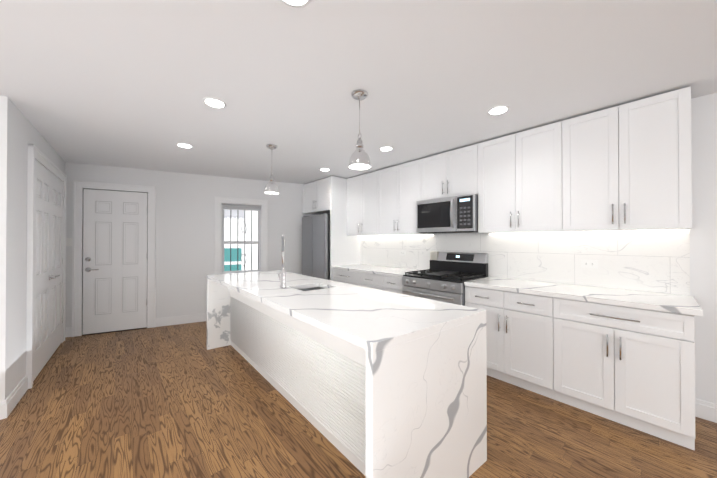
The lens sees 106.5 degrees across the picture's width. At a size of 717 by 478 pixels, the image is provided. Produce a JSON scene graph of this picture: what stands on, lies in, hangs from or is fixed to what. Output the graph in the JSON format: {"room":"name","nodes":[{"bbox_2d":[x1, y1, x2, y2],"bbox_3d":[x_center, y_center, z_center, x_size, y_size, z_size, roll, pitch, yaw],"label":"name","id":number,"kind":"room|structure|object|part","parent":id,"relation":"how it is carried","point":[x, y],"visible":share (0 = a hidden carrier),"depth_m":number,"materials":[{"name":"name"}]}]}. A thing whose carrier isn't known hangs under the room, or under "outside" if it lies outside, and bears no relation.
{"room":"kitchen","nodes":[
{"label":"kitchen","id":0,"kind":"room"},
{"bbox_2d":[0,95,64,400],"bbox_3d":[-4.533,0.135,2.074,2.891,2.436,2.555,0,0,-42],"label":"wall","id":1,"kind":"structure","parent":0,"point":[19,132],"depth_m":2.16,"materials":[{"name":"white paint"}]},
{"bbox_2d":[0,391,13,419],"bbox_3d":[-3.739,1.279,1.124,2.812,0.135,0.120,0,0,-42],"label":"baseboard","id":2,"kind":"structure","parent":1,"relation":"attached to","point":[10,402],"depth_m":2.03,"materials":[{"name":"white wood"}]},
{"bbox_2d":[12,374,27,407],"bbox_3d":[-2.877,1.287,2.274,0.033,0.135,0.374,0,0,-42],"label":"baseboard","id":3,"kind":"structure","parent":1,"relation":"attached to","point":[22,387],"depth_m":2.26,"materials":[{"name":"white wood"}]},
{"bbox_2d":[26,144,66,388],"bbox_3d":[-3.463,0.249,3.012,0.104,2.220,1.521,0,0,-42],"label":"closet door","id":4,"kind":"structure","parent":1,"relation":"in","point":[46,264],"depth_m":2.82,"materials":[{"name":"white wood"}]},
{"bbox_2d":[65,162,318,329],"bbox_3d":[-2.347,0.152,4.689,4.700,2.436,0.220,0,0,-26],"label":"wall","id":5,"kind":"structure","parent":0,"point":[185,225],"depth_m":4.36,"materials":[{"name":"white paint"}]},
{"bbox_2d":[66,238,71,245],"bbox_3d":[-4.038,0.044,3.730,0.070,0.116,0.008,0,0,-26],"label":"switch plate","id":6,"kind":"object","parent":5,"relation":"attached to","point":[68,241],"visible":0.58,"depth_m":3.73,"materials":[{"name":"white plastic"}]},
{"bbox_2d":[72,180,155,336],"bbox_3d":[-3.570,0.275,3.944,0.911,2.181,0.289,0,0,-42],"label":"back door","id":7,"kind":"structure","parent":5,"relation":"in","point":[113,259],"depth_m":3.93,"materials":[{"name":"white wood"}]},
{"bbox_2d":[65,313,206,336],"bbox_3d":[-2.595,1.301,4.429,3.268,0.135,0.013,0,0,-26],"label":"baseboard","id":8,"kind":"structure","parent":5,"relation":"attached to","point":[177,320],"depth_m":4.27,"materials":[{"name":"white wood"}]},
{"bbox_2d":[224,210,243,218],"bbox_3d":[-2.615,-0.555,5.556,0.480,0.260,0.011,0,0,-27],"label":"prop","id":9,"kind":"object","parent":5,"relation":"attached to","point":[241,212],"depth_m":5.57,"materials":[{"name":"white"}]},
{"bbox_2d":[214,196,267,273],"bbox_3d":[-2.082,0.012,4.778,0.891,1.457,0.255,0,0,-26],"label":"window","id":10,"kind":"structure","parent":5,"relation":"in","point":[262,203],"depth_m":4.73,"materials":[{"name":"white"}]},
{"bbox_2d":[224,210,258,270],"bbox_3d":[-2.172,-0.004,4.961,0.701,1.330,0.029,0,0,-26],"label":"bars","id":11,"kind":"object","parent":10,"relation":"attached to","point":[243,241],"depth_m":4.97,"materials":[{"name":"grey metal"}]},
{"bbox_3d":[-2.077,-0.005,4.769,0.637,1.206,0.107,0,0,-26],"label":"window sash","id":12,"kind":"part","parent":10,"relation":"part of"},
{"bbox_2d":[224,248,241,270],"bbox_3d":[-2.930,0.568,6.032,0.541,0.720,0.058,0,0,-27],"label":"prop","id":13,"kind":"object","parent":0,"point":[234,251],"depth_m":6.09,"materials":[{"name":"teal"}]},
{"bbox_2d":[0,321,716,477],"bbox_3d":[-1.054,1.405,0.735,7.850,0.120,9.800,0,0,-42],"label":"floor","id":14,"kind":"structure","parent":0,"point":[176,401],"depth_m":1.90,"materials":[{"name":"brown wood"}]},
{"bbox_2d":[302,213,329,279],"bbox_3d":[-0.540,0.474,4.927,0.722,1.795,0.732,0,0,-42],"label":"fridge","id":15,"kind":"object","parent":14,"relation":"on","point":[316,246],"visible":0.29,"depth_m":4.59,"materials":[{"name":"silver metal"}]},
{"bbox_2d":[302,176,359,280],"bbox_3d":[-0.543,0.163,5.008,0.676,2.418,0.977,0,0,-42],"label":"surround","id":16,"kind":"object","parent":14,"relation":"on","point":[328,195],"visible":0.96,"depth_m":4.61,"materials":[{"name":"white"}]},
{"bbox_2d":[332,268,355,284],"bbox_3d":[0.050,0.930,4.387,0.619,0.875,0.728,0,0,-42],"label":"base cabinet","id":17,"kind":"object","parent":14,"relation":"on","point":[345,277],"depth_m":4.23,"materials":[{"name":"white wood"}]},
{"bbox_2d":[206,235,486,477],"bbox_3d":[-0.550,0.658,2.476,0.936,1.395,3.033,0,0,-42],"label":"kitchen island","id":18,"kind":"object","parent":14,"relation":"on","point":[367,382],"visible":1,"depth_m":1.57,"materials":[{"name":"stone"}]},
{"bbox_2d":[278,235,285,287],"bbox_3d":[-0.693,0.200,2.430,0.056,0.479,0.093,0,0,-42],"label":"faucet","id":19,"kind":"object","parent":18,"relation":"on","point":[283,276],"depth_m":2.40,"materials":[{"name":"silver metal"}]},
{"bbox_2d":[298,287,325,290],"bbox_3d":[-0.428,0.575,2.466,0.353,0.190,0.369,0,0,-42],"label":"sink","id":20,"kind":"object","parent":18,"relation":"in","point":[299,288],"depth_m":2.62,"materials":[{"name":"silver metal"}]},
{"bbox_2d":[356,272,403,293],"bbox_3d":[0.515,0.927,3.871,0.619,0.875,0.899,0,0,-42],"label":"base cabinet","id":21,"kind":"object","parent":14,"relation":"on","point":[365,279],"depth_m":3.65,"materials":[{"name":"white wood"}]},
{"bbox_2d":[332,264,419,275],"bbox_3d":[0.301,0.470,4.093,0.624,0.040,1.509,0,0,-42],"label":"countertop","id":22,"kind":"structure","parent":21,"relation":"on","point":[376,270],"depth_m":3.94,"materials":[{"name":"white stone"}]},
{"bbox_2d":[402,252,487,305],"bbox_3d":[1.011,0.765,3.200,0.728,1.190,0.759,0,0,-42],"label":"range","id":23,"kind":"object","parent":14,"relation":"on","point":[445,276],"visible":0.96,"depth_m":3.13,"materials":[{"name":"silver metal"}]},
{"bbox_2d":[430,251,438,259],"bbox_3d":[1.043,0.229,3.648,0.072,0.116,0.104,0,0,-42],"label":"electrical outlet","id":24,"kind":"object","parent":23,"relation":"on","point":[433,255],"visible":0.85,"depth_m":3.63,"materials":[{"name":"white plastic"}]},
{"bbox_2d":[465,288,543,395],"bbox_3d":[1.600,0.919,2.667,0.619,0.875,0.812,0,0,-42],"label":"base cabinet","id":25,"kind":"object","parent":14,"relation":"on","point":[512,318],"depth_m":2.44,"materials":[{"name":"white wood"}]},
{"bbox_2d":[540,296,694,450],"bbox_3d":[2.056,0.916,2.160,0.619,0.875,0.789,0,0,-42],"label":"base cabinet","id":26,"kind":"object","parent":14,"relation":"on","point":[624,357],"depth_m":1.90,"materials":[{"name":"white wood"}]},
{"bbox_2d":[464,276,702,315],"bbox_3d":[1.825,0.459,2.401,0.624,0.040,1.514,0,0,-42],"label":"countertop","id":27,"kind":"structure","parent":26,"relation":"on","point":[655,302],"depth_m":2.11,"materials":[{"name":"white stone"}]},
{"bbox_2d":[0,0,716,183],"bbox_3d":[-1.054,-1.151,0.751,7.850,0.120,9.800,0,0,-42],"label":"ceiling","id":28,"kind":"structure","parent":0,"point":[126,83],"depth_m":1.74,"materials":[{"name":"white paint"}]},
{"bbox_2d":[176,143,192,147],"bbox_3d":[-1.998,-1.074,3.076,0.164,0.006,0.164,0,0,-42],"label":"recessed light","id":29,"kind":"object","parent":28,"relation":"in","point":[184,145],"visible":0.98,"depth_m":3.06,"materials":[{"name":"white plastic"}]},
{"bbox_2d":[203,97,225,107],"bbox_3d":[-1.142,-1.080,2.125,0.164,0.006,0.164,0,0,-42],"label":"recessed light","id":30,"kind":"object","parent":28,"relation":"in","point":[213,102],"visible":1,"depth_m":2.11,"materials":[{"name":"white plastic"}]},
{"bbox_2d":[264,144,279,193],"bbox_3d":[-1.002,-0.803,3.094,0.173,0.546,0.173,0,0,-42],"label":"pendant light","id":31,"kind":"object","parent":28,"relation":"hanging from","point":[271,186],"visible":1,"depth_m":3.05,"materials":[{"name":"silver metal"}]},
{"bbox_2d":[280,0,310,7],"bbox_3d":[-0.285,-1.086,1.174,0.164,0.006,0.164,0,0,-42],"label":"recessed light","id":32,"kind":"object","parent":28,"relation":"in","point":[300,3],"visible":1,"depth_m":1.23,"materials":[{"name":"white plastic"}]},
{"bbox_2d":[348,89,370,169],"bbox_3d":[0.009,-0.810,1.997,0.173,0.546,0.173,0,0,-42],"label":"pendant light","id":33,"kind":"object","parent":28,"relation":"hanging from","point":[359,159],"visible":1,"depth_m":1.97,"materials":[{"name":"silver metal"}]},
{"bbox_2d":[379,146,392,150],"bbox_3d":[0.330,-1.073,3.182,0.164,0.006,0.164,0,0,-42],"label":"recessed light","id":34,"kind":"object","parent":28,"relation":"in","point":[386,148],"visible":1,"depth_m":3.16,"materials":[{"name":"white plastic"}]},
{"bbox_2d":[487,105,508,114],"bbox_3d":[1.173,-1.079,2.245,0.164,0.006,0.164,0,0,-42],"label":"recessed light","id":35,"kind":"object","parent":28,"relation":"in","point":[497,110],"visible":1,"depth_m":2.24,"materials":[{"name":"white plastic"}]},
{"bbox_2d":[375,93,716,403],"bbox_3d":[2.212,0.139,2.622,0.220,2.436,8.220,0,0,-42],"label":"wall","id":36,"kind":"structure","parent":0,"point":[703,261],"depth_m":2.02,"materials":[{"name":"white paint"}]},
{"bbox_2d":[347,171,374,235],"bbox_3d":[0.186,-0.553,4.463,0.329,0.992,0.811,0,0,-42],"label":"upper cabinet","id":37,"kind":"object","parent":36,"relation":"attached to","point":[361,188],"depth_m":4.37,"materials":[{"name":"white wood"}]},
{"bbox_2d":[375,160,433,235],"bbox_3d":[0.675,-0.557,3.920,0.329,0.992,0.888,0,0,-42],"label":"upper cabinet","id":38,"kind":"object","parent":36,"relation":"attached to","point":[396,187],"depth_m":3.81,"materials":[{"name":"white wood"}]},
{"bbox_2d":[419,146,470,200],"bbox_3d":[1.187,-0.776,3.353,0.329,0.561,0.759,0,0,-42],"label":"upper cabinet","id":39,"kind":"object","parent":36,"relation":"attached to","point":[447,174],"depth_m":3.25,"materials":[{"name":"white wood"}]},
{"bbox_2d":[416,194,477,232],"bbox_3d":[1.130,-0.286,3.299,0.480,0.412,0.752,0,0,-42],"label":"microwave","id":40,"kind":"object","parent":39,"relation":"attached to","point":[455,214],"visible":0.96,"depth_m":3.13,"materials":[{"name":"silver metal"}]},
{"bbox_2d":[471,124,550,233],"bbox_3d":[1.694,-0.564,2.789,0.329,0.992,0.872,0,0,-42],"label":"upper cabinet","id":41,"kind":"object","parent":36,"relation":"attached to","point":[511,174],"depth_m":2.69,"materials":[{"name":"white wood"}]},
{"bbox_2d":[360,230,689,295],"bbox_3d":[1.296,0.191,3.467,0.009,0.509,3.772,0,0,-42],"label":"backsplash","id":42,"kind":"structure","parent":36,"relation":"attached to","point":[654,261],"depth_m":2.62,"materials":[{"name":"stone"}]},
{"bbox_2d":[581,260,597,267],"bbox_3d":[2.157,0.233,2.499,0.007,0.072,0.116,0,0,-42],"label":"electrical outlet","id":43,"kind":"object","parent":42,"relation":"attached to","point":[589,263],"visible":1,"depth_m":2.50,"materials":[{"name":"white plastic"}]},
{"bbox_2d":[551,86,691,232],"bbox_3d":[2.171,-0.568,2.260,0.329,0.992,0.789,0,0,-42],"label":"upper cabinet","id":44,"kind":"object","parent":36,"relation":"attached to","point":[624,167],"depth_m":2.10,"materials":[{"name":"white wood"}]},
{"bbox_2d":[695,398,716,422],"bbox_3d":[3.719,1.277,0.767,0.013,0.135,3.458,0,0,-42],"label":"baseboard","id":45,"kind":"structure","parent":36,"relation":"attached to","point":[705,410],"depth_m":2.00,"materials":[{"name":"white wood"}]},
{"label":"outside","id":46,"kind":"structure","parent":0,"visible":0},
{"bbox_2d":[224,211,257,269],"bbox_3d":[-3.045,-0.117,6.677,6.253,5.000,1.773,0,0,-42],"label":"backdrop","id":47,"kind":"structure","parent":46,"point":[254,236],"depth_m":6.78,"materials":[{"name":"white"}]}
]}

